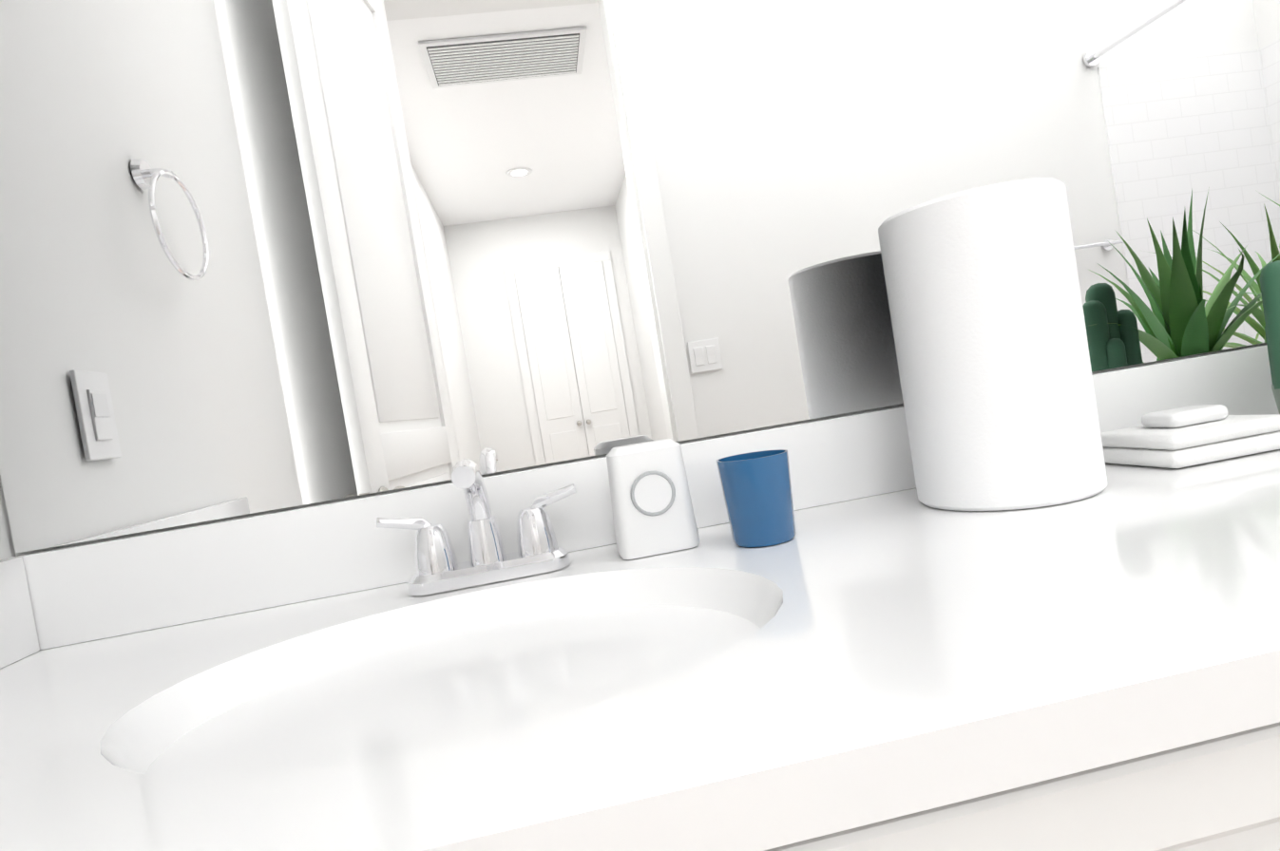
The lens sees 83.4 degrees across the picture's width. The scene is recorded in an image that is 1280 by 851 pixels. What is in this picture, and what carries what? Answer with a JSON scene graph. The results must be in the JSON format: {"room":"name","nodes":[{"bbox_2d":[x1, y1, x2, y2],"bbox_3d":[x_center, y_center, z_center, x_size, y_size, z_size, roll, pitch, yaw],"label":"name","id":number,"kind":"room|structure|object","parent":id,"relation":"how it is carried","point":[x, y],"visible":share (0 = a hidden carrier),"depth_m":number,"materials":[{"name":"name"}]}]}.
{"room":"bathroom","nodes":[
{"label":"bathroom","id":0,"kind":"room"},
{"bbox_2d":[0,475,16,560],"bbox_3d":[-0.649,-0.195,-0.191,0.120,2.810,1.880,-9,2,-7],"label":"wall","id":1,"kind":"structure","parent":0,"point":[7,548],"depth_m":0.75,"materials":[{"name":"paint"}]},
{"bbox_2d":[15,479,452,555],"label":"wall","id":2,"kind":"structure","parent":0,"point":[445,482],"depth_m":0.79,"materials":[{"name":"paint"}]},
{"bbox_2d":[481,453,608,477],"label":"wall","id":3,"kind":"structure","parent":0,"point":[553,463],"depth_m":0.83,"materials":[{"name":"paint"}]},
{"bbox_2d":[0,0,1279,554],"bbox_3d":[0.154,-0.585,0.855,1.839,1.157,0.010,-9,2,-7],"label":"mirror","id":4,"kind":"object","parent":3,"relation":"attached to","point":[262,255],"visible":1,"depth_m":0.82,"materials":[{"name":"clear glass"}]},
{"bbox_2d":[676,403,903,443],"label":"wall","id":5,"kind":"structure","parent":0,"point":[868,410],"depth_m":0.87,"materials":[{"name":"paint"}]},
{"bbox_2d":[1091,343,1266,374],"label":"wall","id":6,"kind":"structure","parent":0,"point":[1261,344],"depth_m":0.94,"materials":[{"name":"paint"}]},
{"bbox_3d":[1.660,0.932,-1.595,3.910,0.060,5.540,-9,2,-7],"label":"floor","id":7,"kind":"structure","parent":0,"visible":0},
{"bbox_2d":[0,344,1279,850],"bbox_3d":[0.404,0.503,0.611,1.919,1.050,0.578,-9,2,-7],"label":"bathroom vanity","id":8,"kind":"object","parent":7,"relation":"on","point":[874,655],"visible":1,"depth_m":0.46,"materials":[{"name":"white paint"}]},
{"bbox_2d":[376,458,577,595],"bbox_3d":[-0.159,0.094,0.706,0.203,0.128,0.121,-9,2,-7],"label":"faucet","id":9,"kind":"object","parent":8,"relation":"on","point":[439,569],"visible":1,"depth_m":0.72,"materials":[{"name":"silver metal"}]},
{"bbox_2d":[606,439,699,559],"bbox_3d":[0.011,0.074,0.747,0.084,0.112,0.054,-9,2,-7],"label":"air freshener","id":10,"kind":"object","parent":8,"relation":"on","point":[653,508],"visible":1,"depth_m":0.72,"materials":[{"name":"white plastic"}]},
{"bbox_2d":[716,449,795,547],"bbox_3d":[0.117,0.072,0.712,0.071,0.085,0.071,-9,2,-7],"label":"cup","id":11,"kind":"object","parent":8,"relation":"on","point":[756,488],"visible":1,"depth_m":0.68,"materials":[{"name":"blue plastic"}]},
{"bbox_2d":[878,178,1108,511],"bbox_3d":[0.360,-0.077,0.744,0.176,0.300,0.176,-9,2,-7],"label":"paper towel roll","id":12,"kind":"object","parent":8,"relation":"on","point":[990,337],"visible":0.98,"depth_m":0.67,"materials":[{"name":"white paper"}]},
{"bbox_2d":[1100,404,1279,468],"bbox_3d":[0.606,0.007,0.798,0.150,0.052,0.120,-9,2,-7],"label":"folded towels","id":13,"kind":"object","parent":8,"relation":"on","point":[1183,437],"visible":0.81,"depth_m":0.75,"materials":[{"name":"white cotton terry fabric"}]},
{"bbox_2d":[1235,192,1279,414],"bbox_3d":[0.990,-0.201,0.756,0.607,0.344,0.378,-9,2,-7],"label":"potted plant","id":14,"kind":"object","parent":8,"relation":"on","point":[1270,280],"visible":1,"depth_m":0.80,"materials":[{"name":"green plant"}]}
]}

